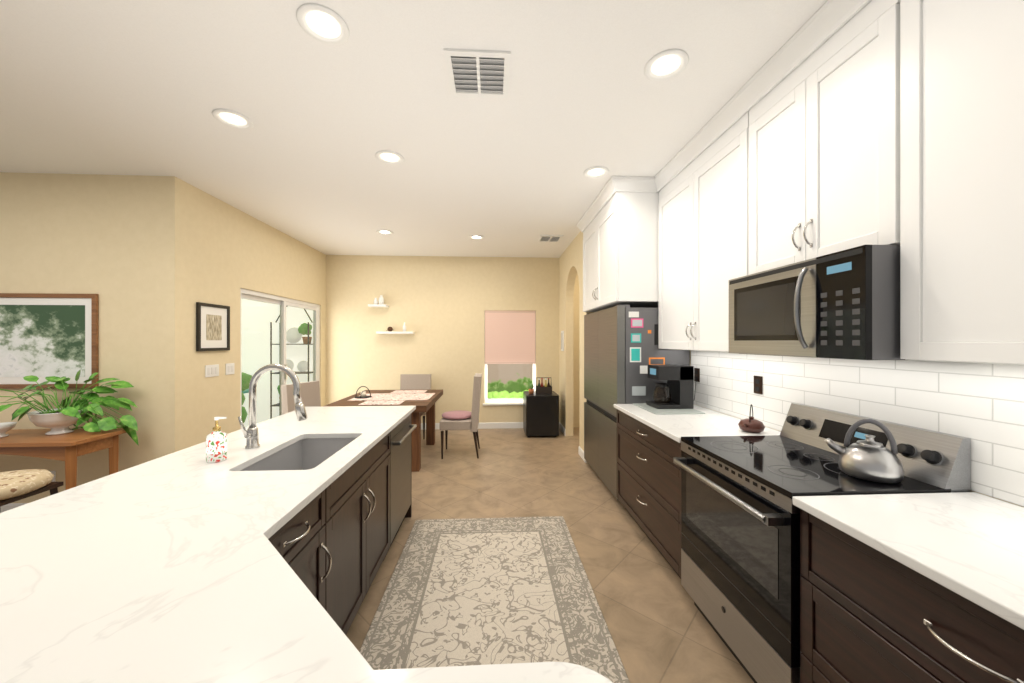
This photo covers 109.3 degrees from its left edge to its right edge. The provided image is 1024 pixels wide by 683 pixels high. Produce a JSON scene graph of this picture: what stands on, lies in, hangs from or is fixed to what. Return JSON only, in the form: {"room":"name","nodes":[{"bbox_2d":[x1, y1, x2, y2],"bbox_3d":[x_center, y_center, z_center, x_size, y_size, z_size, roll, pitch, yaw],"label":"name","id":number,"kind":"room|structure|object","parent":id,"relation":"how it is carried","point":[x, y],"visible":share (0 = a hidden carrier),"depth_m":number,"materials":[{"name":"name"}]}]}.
{"room":"kitchen","nodes":[
{"label":"kitchen","id":0,"kind":"room"},
{"bbox_2d":[0,172,159,502],"bbox_3d":[-4.285,0.020,3.086,2.570,2.860,0.120,0,0,-3],"label":"wall","id":1,"kind":"structure","parent":0,"point":[79,234],"depth_m":3.07,"materials":[{"name":"paint"}]},
{"bbox_2d":[1,503,27,512],"bbox_3d":[-4.215,1.400,3.023,2.704,0.100,0.014,0,0,-3],"label":"baseboard","id":2,"kind":"structure","parent":1,"relation":"attached to","point":[9,506],"depth_m":3.02,"materials":[{"name":"white"}]},
{"bbox_2d":[0,293,98,388],"bbox_3d":[-4.007,-0.005,3.028,1.040,0.790,0.023,0,0,-3],"label":"landscape picture","id":3,"kind":"object","parent":1,"relation":"attached to","point":[43,336],"visible":0.94,"depth_m":3.03,"materials":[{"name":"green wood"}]},
{"bbox_2d":[50,471,55,481],"bbox_3d":[-3.862,1.143,3.045,0.070,0.115,0.006,0,0,-3],"label":"switch plate","id":4,"kind":"object","parent":1,"relation":"attached to","point":[53,472],"depth_m":3.04,"materials":[{"name":"white plastic"}]},
{"bbox_2d":[160,176,325,456],"bbox_3d":[-3.017,0.020,4.566,0.120,2.860,2.940,0,0,-3],"label":"wall","id":5,"kind":"structure","parent":0,"point":[214,250],"depth_m":3.46,"materials":[{"name":"paint"}]},
{"bbox_2d":[205,364,218,377],"bbox_3d":[-2.896,0.283,3.511,0.009,0.115,0.168,0,0,-3],"label":"switch plate","id":6,"kind":"object","parent":5,"relation":"attached to","point":[211,370],"depth_m":3.50,"materials":[{"name":"white plastic"}]},
{"bbox_2d":[196,302,229,350],"bbox_3d":[-2.888,-0.135,3.521,0.023,0.450,0.400,0,0,-3],"label":"picture","id":7,"kind":"object","parent":5,"relation":"attached to","point":[212,327],"visible":0.96,"depth_m":3.50,"materials":[{"name":"black"}]},
{"bbox_2d":[226,363,233,374],"bbox_3d":[-2.909,0.283,3.751,0.009,0.115,0.122,0,0,-3],"label":"switch plate","id":8,"kind":"object","parent":5,"relation":"attached to","point":[230,366],"depth_m":3.74,"materials":[{"name":"white plastic"}]},
{"bbox_2d":[240,288,319,428],"bbox_3d":[-3.021,0.435,4.826,0.100,2.030,1.840,0,0,-3],"label":"door frame","id":9,"kind":"structure","parent":5,"relation":"attached to","point":[281,302],"depth_m":4.77,"materials":[{"name":"white metal"}]},
{"bbox_2d":[0,0,827,257],"bbox_3d":[-1.441,-1.450,2.136,8.150,0.080,8.020,0,0,-3],"label":"ceiling","id":10,"kind":"structure","parent":0,"point":[125,87],"depth_m":2.15,"materials":[{"name":"paint"}]},
{"bbox_2d":[212,108,253,128],"bbox_3d":[-1.765,-1.405,2.301,0.212,0.008,0.212,0,0,-3],"label":"recessed light","id":11,"kind":"object","parent":10,"relation":"in","point":[232,118],"visible":1,"depth_m":2.30,"materials":[{"name":"white"}]},
{"bbox_2d":[296,3,349,44],"bbox_3d":[-0.838,-1.405,1.618,0.212,0.008,0.212,0,0,-3],"label":"recessed light","id":12,"kind":"object","parent":10,"relation":"in","point":[323,24],"visible":1,"depth_m":1.61,"materials":[{"name":"white"}]},
{"bbox_2d":[376,230,392,234],"bbox_3d":[-1.637,-1.405,4.679,0.212,0.008,0.212,0,0,-3],"label":"recessed light","id":13,"kind":"object","parent":10,"relation":"in","point":[385,232],"visible":0.98,"depth_m":4.69,"materials":[{"name":"white"}]},
{"bbox_2d":[375,150,403,164],"bbox_3d":[-0.935,-1.405,2.781,0.212,0.008,0.212,0,0,-3],"label":"recessed light","id":14,"kind":"object","parent":10,"relation":"in","point":[387,156],"visible":1,"depth_m":2.78,"materials":[{"name":"white plastic"}]},
{"bbox_2d":[469,235,483,239],"bbox_3d":[-0.480,-1.405,4.911,0.212,0.008,0.212,0,0,-3],"label":"recessed light","id":15,"kind":"object","parent":10,"relation":"in","point":[476,237],"visible":0.98,"depth_m":4.92,"materials":[{"name":"white"}]},
{"bbox_2d":[444,49,510,97],"bbox_3d":[-0.176,-1.403,1.918,0.324,0.014,0.324,0,0,-3],"label":"ceiling vent","id":16,"kind":"object","parent":10,"relation":"in","point":[478,73],"visible":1,"depth_m":1.90,"materials":[{"name":"white metal"}]},
{"bbox_2d":[538,235,562,241],"bbox_3d":[0.519,-1.403,4.965,0.304,0.014,0.304,0,0,-3],"label":"ceiling vent","id":17,"kind":"object","parent":10,"relation":"in","point":[550,238],"visible":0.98,"depth_m":4.93,"materials":[{"name":"white metal"}]},
{"bbox_2d":[583,166,608,177],"bbox_3d":[0.700,-1.405,3.023,0.212,0.008,0.212,0,0,-3],"label":"recessed light","id":18,"kind":"object","parent":10,"relation":"in","point":[596,172],"visible":1,"depth_m":3.01,"materials":[{"name":"white"}]},
{"bbox_2d":[644,49,688,80],"bbox_3d":[0.785,-1.405,1.854,0.212,0.008,0.212,0,0,-3],"label":"recessed light","id":19,"kind":"object","parent":10,"relation":"in","point":[661,66],"visible":1,"depth_m":1.85,"materials":[{"name":"white plastic"}]},
{"bbox_2d":[326,255,578,426],"bbox_3d":[-0.366,0.020,6.119,5.580,2.860,0.120,0,0,-3],"label":"wall","id":20,"kind":"structure","parent":0,"point":[439,305],"depth_m":6.01,"materials":[{"name":"paint"}]},
{"bbox_2d":[368,304,414,333],"bbox_3d":[-1.951,-0.360,5.894,0.710,0.470,0.159,0,0,-3],"label":"wall shelf","id":21,"kind":"object","parent":20,"relation":"attached to","point":[378,305],"visible":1,"depth_m":5.81,"materials":[{"name":"white wood"}]},
{"bbox_2d":[373,295,405,331],"bbox_3d":[-1.980,-0.454,5.893,0.523,0.585,0.090,0,0,-3],"label":"decor","id":22,"kind":"object","parent":21,"relation":"on","point":[381,300],"visible":0.85,"depth_m":5.86,"materials":[{"name":"white ceramic"}]},
{"bbox_2d":[421,422,522,429],"bbox_3d":[-1.116,1.400,5.997,3.830,0.100,0.044,0,0,-3],"label":"baseboard","id":23,"kind":"structure","parent":20,"relation":"attached to","point":[486,425],"depth_m":6.05,"materials":[{"name":"white wood"}]},
{"bbox_2d":[483,313,535,404],"bbox_3d":[-0.030,0.270,6.105,0.920,1.580,0.125,0,0,-3],"label":"window","id":24,"kind":"structure","parent":20,"relation":"in","point":[518,401],"depth_m":6.12,"materials":[{"name":"white"}]},
{"bbox_2d":[485,310,535,363],"bbox_3d":[-0.029,-0.073,6.093,0.848,0.890,0.028,0,0,-3],"label":"window shade","id":25,"kind":"object","parent":24,"relation":"attached to","point":[509,337],"visible":0.94,"depth_m":6.08,"materials":[{"name":"pink fabric"}]},
{"bbox_2d":[346,427,753,682],"bbox_3d":[-1.441,1.490,2.136,8.150,0.080,8.020,0,0,-3],"label":"floor","id":26,"kind":"structure","parent":0,"point":[660,628],"depth_m":2.76,"materials":[{"name":"tile"}]},
{"bbox_2d":[0,469,63,512],"bbox_3d":[-3.088,1.133,2.139,0.490,0.637,0.490,0,0,-3],"label":"counter stool","id":27,"kind":"object","parent":26,"relation":"on","point":[16,485],"visible":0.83,"depth_m":2.18,"materials":[{"name":"beige fabric"}]},
{"bbox_2d":[0,428,129,489],"bbox_3d":[-3.756,1.080,2.739,1.290,0.740,0.430,0,0,-3],"label":"console table","id":28,"kind":"object","parent":26,"relation":"on","point":[69,448],"visible":0.75,"depth_m":2.63,"materials":[{"name":"brown wood"}]},
{"bbox_2d":[0,422,16,437],"bbox_3d":[-3.809,0.662,2.701,0.157,0.094,0.157,0,0,-3],"label":"bowl","id":29,"kind":"object","parent":28,"relation":"on","point":[5,427],"visible":1,"depth_m":2.70,"materials":[{"name":"white ceramic"}]},
{"bbox_2d":[0,370,138,445],"bbox_3d":[-3.475,0.539,2.723,0.898,0.632,0.639,0,0,-3],"label":"pothos plant","id":30,"kind":"object","parent":28,"relation":"on","point":[59,419],"visible":1,"depth_m":2.85,"materials":[{"name":"green plant"}]},
{"bbox_2d":[281,381,320,414],"bbox_3d":[-2.355,0.975,4.338,0.505,0.950,0.470,0,0,17],"label":"chair","id":31,"kind":"object","parent":26,"relation":"on","point":[310,394],"visible":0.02,"depth_m":4.38,"materials":[{"name":"fabric"}]},
{"bbox_2d":[0,406,612,682],"bbox_3d":[-0.732,0.995,1.238,1.770,0.910,3.650,0,0,-3],"label":"kitchen island","id":32,"kind":"object","parent":26,"relation":"on","point":[262,563],"visible":1,"depth_m":0.93,"materials":[{"name":"white stone"}]},
{"bbox_2d":[206,417,226,462],"bbox_3d":[-1.339,0.441,1.649,0.078,0.196,0.076,0,0,-3],"label":"soap dispenser","id":33,"kind":"object","parent":32,"relation":"on","point":[216,444],"visible":1,"depth_m":1.62,"materials":[{"name":"ceramic"}]},
{"bbox_2d":[238,364,307,448],"bbox_3d":[-1.205,0.327,1.843,0.304,0.424,0.106,0,0,-3],"label":"faucet","id":34,"kind":"object","parent":32,"relation":"on","point":[251,434],"visible":1,"depth_m":1.85,"materials":[{"name":"silver metal"}]},
{"bbox_2d":[323,389,442,471],"bbox_3d":[-1.522,1.075,4.601,1.110,0.750,1.350,0,0,-3],"label":"dining table","id":35,"kind":"object","parent":26,"relation":"on","point":[423,407],"visible":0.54,"depth_m":4.14,"materials":[{"name":"brown wood"}]},
{"bbox_2d":[347,390,434,404],"bbox_3d":[-1.487,0.697,4.597,0.940,0.003,1.180,0,0,-3],"label":"table runner","id":36,"kind":"object","parent":35,"relation":"on","point":[397,397],"visible":0.83,"depth_m":4.51,"materials":[{"name":"fabric"}]},
{"bbox_2d":[355,386,371,398],"bbox_3d":[-1.853,0.625,4.528,0.200,0.141,0.200,0,0,-3],"label":"centerpiece","id":37,"kind":"object","parent":36,"relation":"on","point":[363,394],"visible":1,"depth_m":4.51,"materials":[{"name":"black"}]},
{"bbox_2d":[400,374,430,438],"bbox_3d":[-1.520,0.985,5.590,0.470,0.930,0.505,0,0,-3],"label":"chair","id":38,"kind":"object","parent":26,"relation":"on","point":[415,381],"visible":0.21,"depth_m":5.75,"materials":[{"name":"fabric"}]},
{"bbox_2d":[440,373,481,458],"bbox_3d":[-0.651,0.940,4.692,0.510,1.020,0.470,0,0,-3],"label":"chair","id":39,"kind":"object","parent":26,"relation":"on","point":[459,420],"visible":1,"depth_m":4.47,"materials":[{"name":"fabric"}]},
{"bbox_2d":[359,516,629,682],"bbox_3d":[-0.130,1.444,2.056,1.200,0.010,1.820,0,0,-3],"label":"rug","id":40,"kind":"object","parent":26,"relation":"on","point":[474,591],"visible":1,"depth_m":2.00,"materials":[{"name":"fabric"}]},
{"bbox_2d":[523,391,558,436],"bbox_3d":[0.448,1.130,5.696,0.500,0.640,0.512,0,0,-3],"label":"mini fridge","id":41,"kind":"object","parent":26,"relation":"on","point":[540,414],"visible":1,"depth_m":5.45,"materials":[{"name":"black plastic"}]},
{"bbox_2d":[528,383,533,393],"bbox_3d":[0.300,0.724,5.644,0.090,0.170,0.088,0,0,-3],"label":"pot","id":42,"kind":"object","parent":41,"relation":"on","point":[531,387],"visible":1,"depth_m":5.62,"materials":[{"name":"brown ceramic"}]},
{"bbox_2d":[536,377,551,393],"bbox_3d":[0.498,0.686,5.694,0.244,0.245,0.150,0,0,-3],"label":"caddy","id":43,"kind":"object","parent":41,"relation":"on","point":[545,389],"visible":1,"depth_m":5.63,"materials":[{"name":"grey"}]},
{"bbox_2d":[584,305,689,499],"bbox_3d":[1.205,0.564,3.741,0.645,1.772,1.156,0,0,-3],"label":"fridge","id":44,"kind":"object","parent":26,"relation":"on","point":[622,351],"visible":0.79,"depth_m":3.25,"materials":[{"name":"grey metal"}]},
{"bbox_2d":[616,408,681,578],"bbox_3d":[1.232,1.011,2.610,0.600,0.878,1.110,0,0,-3],"label":"base cabinet","id":45,"kind":"object","parent":26,"relation":"on","point":[648,479],"depth_m":2.45,"materials":[{"name":"brown wood"}]},
{"bbox_2d":[614,404,780,443],"bbox_3d":[1.250,0.555,2.610,0.685,0.030,1.112,0,0,-3],"label":"countertop","id":46,"kind":"structure","parent":45,"relation":"on","point":[711,423],"depth_m":2.39,"materials":[{"name":"white stone"}]},
{"bbox_2d":[633,403,704,413],"bbox_3d":[1.237,0.534,2.910,0.380,0.009,0.440,0,0,-3],"label":"glass tray","id":47,"kind":"object","parent":46,"relation":"on","point":[645,406],"visible":0.6,"depth_m":2.79,"materials":[{"name":"white"}]},
{"bbox_2d":[646,364,693,408],"bbox_3d":[1.280,0.361,2.954,0.290,0.335,0.217,0,0,-3],"label":"coffee maker","id":48,"kind":"object","parent":47,"relation":"on","point":[676,391],"visible":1,"depth_m":2.86,"materials":[{"name":"black plastic"}]},
{"bbox_2d":[738,404,764,432],"bbox_3d":[1.428,0.458,2.179,0.152,0.163,0.136,0,0,-3],"label":"teapot","id":49,"kind":"object","parent":46,"relation":"on","point":[750,424],"visible":1,"depth_m":2.14,"materials":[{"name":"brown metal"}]},
{"bbox_2d":[673,403,970,682],"bbox_3d":[1.266,0.900,1.670,0.743,1.100,0.754,0,0,-3],"label":"stove","id":50,"kind":"object","parent":26,"relation":"on","point":[740,548],"visible":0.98,"depth_m":1.51,"materials":[{"name":"grey metal"}]},
{"bbox_2d":[824,419,903,482],"bbox_3d":[1.409,0.417,1.437,0.200,0.224,0.187,0,0,-3],"label":"kettle","id":51,"kind":"object","parent":50,"relation":"on","point":[868,458],"visible":1,"depth_m":1.40,"materials":[{"name":"silver metal"}]},
{"bbox_2d":[793,504,1023,682],"bbox_3d":[1.327,1.011,0.829,0.600,0.878,0.916,0,0,-3],"label":"base cabinet","id":52,"kind":"object","parent":26,"relation":"on","point":[915,588],"depth_m":1.00,"materials":[{"name":"brown wood"}]},
{"bbox_2d":[792,492,1023,631],"bbox_3d":[1.369,0.555,0.372,0.685,0.030,1.838,0,0,-3],"label":"countertop","id":53,"kind":"structure","parent":52,"relation":"on","point":[970,545],"depth_m":1.01,"materials":[{"name":"white stone"}]},
{"bbox_2d":[559,231,593,462],"bbox_3d":[1.152,0.020,5.249,0.620,2.860,1.780,0,0,-3],"label":"wall","id":54,"kind":"structure","parent":0,"point":[570,262],"depth_m":5.58,"materials":[{"name":"paint"}]},
{"bbox_2d":[561,331,563,350],"bbox_3d":[0.802,-0.010,5.781,0.021,0.320,0.140,0,0,-3],"label":"frame","id":55,"kind":"object","parent":54,"relation":"attached to","point":[562,340],"visible":1,"depth_m":5.73,"materials":[{"name":"white plastic"}]},
{"bbox_2d":[559,422,565,435],"bbox_3d":[0.804,1.400,5.829,0.014,0.100,0.496,0,0,-3],"label":"baseboard","id":56,"kind":"structure","parent":54,"relation":"attached to","point":[563,430],"depth_m":5.76,"materials":[{"name":"white"}]},
{"bbox_2d":[578,446,585,462],"bbox_3d":[0.874,1.400,4.518,0.014,0.100,0.350,0,0,-3],"label":"baseboard","id":57,"kind":"structure","parent":54,"relation":"attached to","point":[580,451],"depth_m":4.53,"materials":[{"name":"white wood"}]},
{"bbox_2d":[690,350,1023,506],"bbox_3d":[1.724,0.020,1.399,0.128,2.860,6.210,0,0,-3],"label":"wall","id":58,"kind":"structure","parent":0,"point":[981,405],"depth_m":1.54,"materials":[{"name":"tile"}]},
{"bbox_2d":[581,176,656,311],"bbox_3d":[1.205,-0.879,3.754,0.666,1.058,1.170,0,0,-3],"label":"upper cabinet","id":59,"kind":"object","parent":58,"relation":"attached to","point":[619,231],"depth_m":3.17,"materials":[{"name":"white wood"}]},
{"bbox_2d":[694,368,699,381],"bbox_3d":[1.565,0.282,3.078,0.010,0.115,0.072,0,0,-3],"label":"outlet","id":60,"kind":"object","parent":58,"relation":"attached to","point":[696,370],"depth_m":3.06,"materials":[{"name":"brown plastic"}]},
{"bbox_2d":[657,92,744,350],"bbox_3d":[1.453,-0.671,2.584,0.296,1.473,1.177,0,0,-3],"label":"upper cabinet","id":61,"kind":"object","parent":58,"relation":"attached to","point":[701,195],"depth_m":2.55,"materials":[{"name":"white wood"}]},
{"bbox_2d":[754,376,762,393],"bbox_3d":[1.603,0.282,2.369,0.010,0.115,0.072,0,0,-3],"label":"outlet","id":62,"kind":"object","parent":58,"relation":"attached to","point":[758,384],"depth_m":2.36,"materials":[{"name":"brown plastic"}]},
{"bbox_2d":[713,236,816,357],"bbox_3d":[1.407,-0.174,1.776,0.473,0.478,0.554,0,0,-3],"label":"microwave","id":63,"kind":"object","parent":58,"relation":"attached to","point":[765,301],"depth_m":1.77,"materials":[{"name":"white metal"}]},
{"bbox_2d":[745,0,868,255],"bbox_3d":[1.501,-0.879,1.682,0.296,1.058,0.756,0,0,-3],"label":"upper cabinet","id":64,"kind":"object","parent":58,"relation":"attached to","point":[839,179],"depth_m":1.63,"materials":[{"name":"white wood"}]},
{"bbox_2d":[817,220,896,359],"bbox_3d":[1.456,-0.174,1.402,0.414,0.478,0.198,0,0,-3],"label":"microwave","id":65,"kind":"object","parent":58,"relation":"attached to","point":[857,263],"depth_m":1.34,"materials":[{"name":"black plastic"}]},
{"bbox_2d":[869,0,1023,364],"bbox_3d":[1.545,-0.671,0.844,0.296,1.473,1.048,0,0,-3],"label":"upper cabinet","id":66,"kind":"object","parent":58,"relation":"attached to","point":[946,77],"depth_m":1.15,"materials":[{"name":"white wood"}]},
{"label":"outside","id":67,"kind":"structure","parent":0,"visible":0},
{"bbox_2d":[487,364,532,392],"bbox_3d":[-0.087,0.200,7.276,3.800,3.500,0.001,0,0,-3],"label":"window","id":68,"kind":"structure","parent":67,"point":[508,380],"depth_m":7.28,"materials":[{"name":"white paint"}]},
{"bbox_3d":[-4.697,1.485,5.969,3.075,0.050,5.580,0,0,-3],"label":"floor","id":69,"kind":"structure","parent":67,"visible":0},
{"bbox_2d":[242,306,312,422],"bbox_3d":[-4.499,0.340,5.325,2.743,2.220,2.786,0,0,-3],"label":"rack","id":70,"kind":"object","parent":69,"relation":"on","point":[307,339],"depth_m":5.67,"materials":[{"name":"grey metal"}]},
{"bbox_2d":[242,299,312,426],"bbox_3d":[-4.694,-0.175,5.909,3.075,3.350,0.120,0,0,-3],"label":"housewall","id":71,"kind":"object","parent":69,"relation":"on","point":[262,334],"depth_m":5.89,"materials":[{"name":"white paint"}]},
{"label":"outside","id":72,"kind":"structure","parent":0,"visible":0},
{"bbox_2d":[487,390,528,399],"bbox_3d":[-0.043,0.997,6.360,0.860,0.307,0.207,0,0,-3],"label":"hedge","id":73,"kind":"object","parent":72,"point":[504,393],"depth_m":6.30,"materials":[{"name":"green plant"}]}
]}

